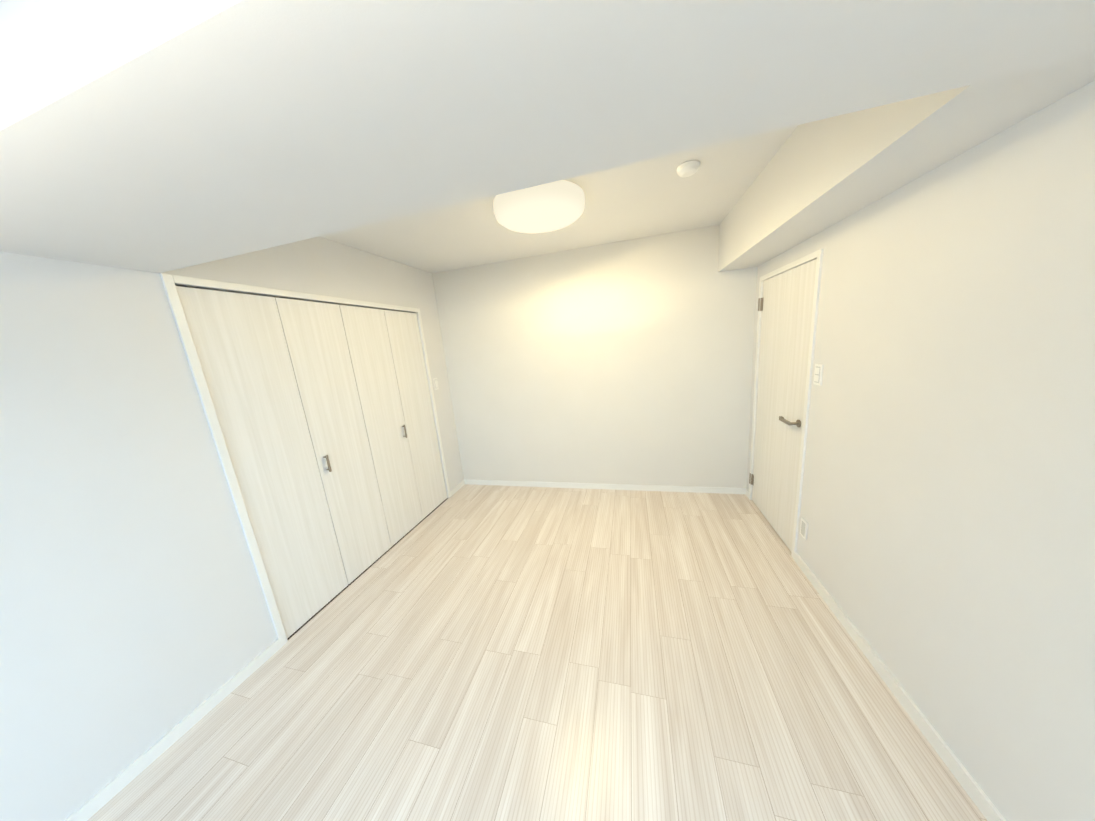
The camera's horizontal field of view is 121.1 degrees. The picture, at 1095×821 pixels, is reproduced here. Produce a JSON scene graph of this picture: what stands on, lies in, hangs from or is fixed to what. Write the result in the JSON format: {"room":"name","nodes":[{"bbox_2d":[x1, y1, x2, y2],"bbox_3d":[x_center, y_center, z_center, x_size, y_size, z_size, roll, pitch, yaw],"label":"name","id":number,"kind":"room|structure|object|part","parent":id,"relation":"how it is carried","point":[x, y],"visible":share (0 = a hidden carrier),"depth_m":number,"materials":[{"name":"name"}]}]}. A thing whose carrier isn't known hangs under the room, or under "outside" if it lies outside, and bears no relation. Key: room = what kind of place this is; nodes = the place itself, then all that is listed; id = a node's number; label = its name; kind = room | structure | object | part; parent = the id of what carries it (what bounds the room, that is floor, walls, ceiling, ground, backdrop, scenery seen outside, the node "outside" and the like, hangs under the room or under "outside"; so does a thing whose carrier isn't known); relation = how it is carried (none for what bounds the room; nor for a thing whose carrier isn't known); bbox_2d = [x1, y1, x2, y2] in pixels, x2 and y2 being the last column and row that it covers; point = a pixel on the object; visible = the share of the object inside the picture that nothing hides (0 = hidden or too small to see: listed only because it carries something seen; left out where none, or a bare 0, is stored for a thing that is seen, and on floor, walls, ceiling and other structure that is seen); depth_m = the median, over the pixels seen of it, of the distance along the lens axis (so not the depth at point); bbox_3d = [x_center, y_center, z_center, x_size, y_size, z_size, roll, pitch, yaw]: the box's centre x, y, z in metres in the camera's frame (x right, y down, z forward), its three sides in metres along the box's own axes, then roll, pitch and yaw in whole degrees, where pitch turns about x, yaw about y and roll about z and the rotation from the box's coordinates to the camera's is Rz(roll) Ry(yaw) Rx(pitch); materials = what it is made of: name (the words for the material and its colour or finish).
{"room":"empty bedroom","nodes":[
{"label":"empty bedroom","id":0,"kind":"room"},
{"bbox_2d":[0,252,277,820],"bbox_3d":[-1.962,0.294,1.179,0.410,2.420,0.888,-2,12,15],"label":"wall pier","id":1,"kind":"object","parent":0,"point":[136,622],"visible":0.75,"depth_m":1.20,"materials":[{"name":"paint"}]},
{"bbox_2d":[64,638,281,820],"bbox_3d":[-1.655,1.438,1.366,0.012,0.060,0.888,-2,12,15],"label":"baseboard","id":2,"kind":"structure","parent":1,"relation":"attached to","point":[100,799],"depth_m":1.34,"materials":[{"name":"white wood"}]},
{"bbox_2d":[175,285,357,306],"bbox_3d":[-2.138,0.013,2.582,0.030,2.420,1.835,-2,12,15],"label":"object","id":3,"kind":"structure","parent":0,"point":[260,295],"depth_m":2.37,"materials":[{"name":"grey metal"}]},
{"bbox_2d":[159,236,463,490],"bbox_3d":[-1.446,-0.043,2.558,0.120,2.420,2.120,-2,12,15],"label":"wall","id":4,"kind":"structure","parent":0,"point":[318,265],"depth_m":2.34,"materials":[{"name":"paint"}]},
{"bbox_2d":[160,273,450,645],"bbox_3d":[-1.421,0.181,2.432,0.072,2.030,1.795,-2,12,15],"label":"closet","id":5,"kind":"object","parent":4,"relation":"attached to","point":[324,413],"depth_m":2.01,"materials":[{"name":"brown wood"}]},
{"bbox_3d":[-1.589,0.343,1.831,0.026,1.979,0.425,-2,12,15],"label":"door panel","id":6,"kind":"part","parent":5,"relation":"part of","materials":[{"name":"white wood"}]},
{"bbox_3d":[-1.488,0.357,2.088,0.033,0.120,0.014,-2,12,15],"label":"handle","id":7,"kind":"part","parent":5,"relation":"part of","materials":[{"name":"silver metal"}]},
{"bbox_3d":[-1.482,0.248,2.236,0.026,1.979,0.425,-2,12,15],"label":"door panel","id":8,"kind":"part","parent":5,"relation":"part of","materials":[{"name":"white wood"}]},
{"bbox_3d":[-1.375,0.153,2.640,0.026,1.979,0.425,-2,12,15],"label":"door panel","id":9,"kind":"part","parent":5,"relation":"part of","materials":[{"name":"white wood"}]},
{"bbox_3d":[-1.299,0.189,2.804,0.033,0.120,0.014,-2,12,15],"label":"handle","id":10,"kind":"part","parent":5,"relation":"part of","materials":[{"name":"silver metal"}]},
{"bbox_3d":[-1.268,0.058,3.045,0.026,1.979,0.425,-2,12,15],"label":"door panel","id":11,"kind":"part","parent":5,"relation":"part of","materials":[{"name":"white wood"}]},
{"bbox_2d":[433,378,438,389],"bbox_3d":[-1.187,-0.282,3.287,0.011,0.120,0.070,-2,12,15],"label":"light switch","id":12,"kind":"object","parent":4,"relation":"attached to","point":[435,383],"visible":1,"depth_m":3.27,"materials":[{"name":"white plastic"}]},
{"bbox_2d":[450,480,464,495],"bbox_3d":[-1.055,0.906,3.630,0.012,0.060,0.325,-2,12,15],"label":"baseboard","id":13,"kind":"structure","parent":4,"relation":"attached to","point":[455,489],"depth_m":3.62,"materials":[{"name":"white wood"}]},
{"bbox_2d":[87,484,986,820],"bbox_3d":[-0.601,1.580,0.636,3.920,0.100,6.280,-2,12,15],"label":"floor","id":14,"kind":"structure","parent":0,"point":[467,652],"depth_m":1.42,"materials":[{"name":"beige wood"}]},
{"bbox_2d":[319,125,797,272],"bbox_3d":[-1.762,-0.856,0.371,5.870,0.120,6.280,-2,12,15],"label":"ceiling","id":15,"kind":"structure","parent":0,"point":[652,197],"depth_m":2.11,"materials":[{"name":"paint"}]},
{"bbox_2d":[493,180,584,232],"bbox_3d":[-0.048,-1.215,1.891,0.556,0.104,0.556,-2,12,15],"label":"ceiling light","id":16,"kind":"object","parent":15,"relation":"attached to","point":[551,206],"visible":0.94,"depth_m":1.75,"materials":[{"name":"white plastic"}]},
{"bbox_2d":[0,0,1094,272],"bbox_3d":[-0.347,-0.779,0.645,3.050,0.390,0.610,-2,12,15],"label":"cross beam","id":17,"kind":"structure","parent":15,"relation":"attached to","point":[158,136],"depth_m":0.57,"materials":[{"name":"paint"}]},
{"bbox_2d":[677,160,699,176],"bbox_3d":[0.740,-1.264,1.628,0.110,0.037,0.110,-2,12,15],"label":"smoke detector","id":18,"kind":"object","parent":15,"relation":"attached to","point":[687,168],"visible":1,"depth_m":1.60,"materials":[{"name":"white plastic"}]},
{"bbox_2d":[718,56,1094,271],"bbox_3d":[0.831,-0.699,-0.280,0.295,0.370,6.040,-2,12,15],"label":"soffit","id":19,"kind":"structure","parent":15,"relation":"attached to","point":[813,178],"depth_m":1.08,"materials":[{"name":"paint"}]},
{"bbox_2d":[432,225,757,487],"bbox_3d":[0.058,-0.331,3.280,3.920,2.420,0.120,-2,12,15],"label":"wall","id":20,"kind":"structure","parent":0,"point":[626,362],"depth_m":3.06,"materials":[{"name":"paint"}]},
{"bbox_2d":[464,479,746,493],"bbox_3d":[0.449,0.824,3.378,3.050,0.060,0.012,-2,12,15],"label":"baseboard","id":21,"kind":"structure","parent":20,"relation":"attached to","point":[722,490],"depth_m":3.30,"materials":[{"name":"white wood"}]},
{"bbox_2d":[747,265,761,489],"bbox_3d":[1.864,-0.366,2.681,0.120,2.420,0.090,-2,12,15],"label":"wall","id":22,"kind":"structure","parent":0,"point":[759,271],"depth_m":2.71,"materials":[{"name":"paint"}]},
{"bbox_2d":[761,80,1094,820],"bbox_3d":[1.110,0.303,-0.165,0.120,2.420,5.950,-2,12,15],"label":"wall","id":23,"kind":"structure","parent":0,"point":[945,551],"depth_m":0.97,"materials":[{"name":"paint"}]},
{"bbox_2d":[749,259,816,551],"bbox_3d":[1.725,-0.022,2.316,0.054,1.909,0.804,-2,12,15],"label":"door leaf","id":24,"kind":"structure","parent":23,"relation":"in","point":[786,317],"depth_m":2.23,"materials":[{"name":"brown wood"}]},
{"bbox_3d":[1.867,0.629,2.829,0.018,0.100,0.054,-2,12,15],"label":"door hinge","id":25,"kind":"part","parent":24,"relation":"part of","materials":[{"name":"silver metal"}]},
{"bbox_3d":[1.734,-0.863,2.514,0.018,0.100,0.054,-2,12,15],"label":"door hinge","id":26,"kind":"part","parent":24,"relation":"part of","materials":[{"name":"silver metal"}]},
{"bbox_2d":[779,416,800,426],"bbox_3d":[1.619,0.073,2.067,0.062,0.052,0.161,-2,12,15],"label":"lever","id":27,"kind":"object","parent":24,"relation":"attached to","point":[797,423],"visible":1,"depth_m":2.01,"materials":[{"name":"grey metal"}]},
{"bbox_2d":[749,249,822,558],"bbox_3d":[1.761,-0.035,2.288,0.132,1.955,0.850,-2,12,15],"label":"door frame","id":28,"kind":"structure","parent":23,"relation":"attached to","point":[818,255],"depth_m":1.98,"materials":[{"name":"white wood"}]},
{"bbox_2d":[800,517,807,539],"bbox_3d":[1.642,0.756,1.980,0.009,0.120,0.070,-2,12,15],"label":"electrical outlet","id":29,"kind":"object","parent":23,"relation":"attached to","point":[803,528],"visible":1,"depth_m":1.97,"materials":[{"name":"white plastic"}]},
{"bbox_2d":[813,364,822,385],"bbox_3d":[1.556,-0.206,1.777,0.008,0.120,0.070,-2,12,15],"label":"light switch","id":30,"kind":"object","parent":23,"relation":"attached to","point":[821,374],"visible":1,"depth_m":1.75,"materials":[{"name":"white plastic"}]},
{"bbox_2d":[794,552,1005,820],"bbox_3d":[1.043,1.550,-0.305,0.012,0.060,5.100,-2,12,15],"label":"baseboard","id":31,"kind":"structure","parent":23,"relation":"attached to","point":[984,804],"depth_m":1.22,"materials":[{"name":"white wood"}]}
]}

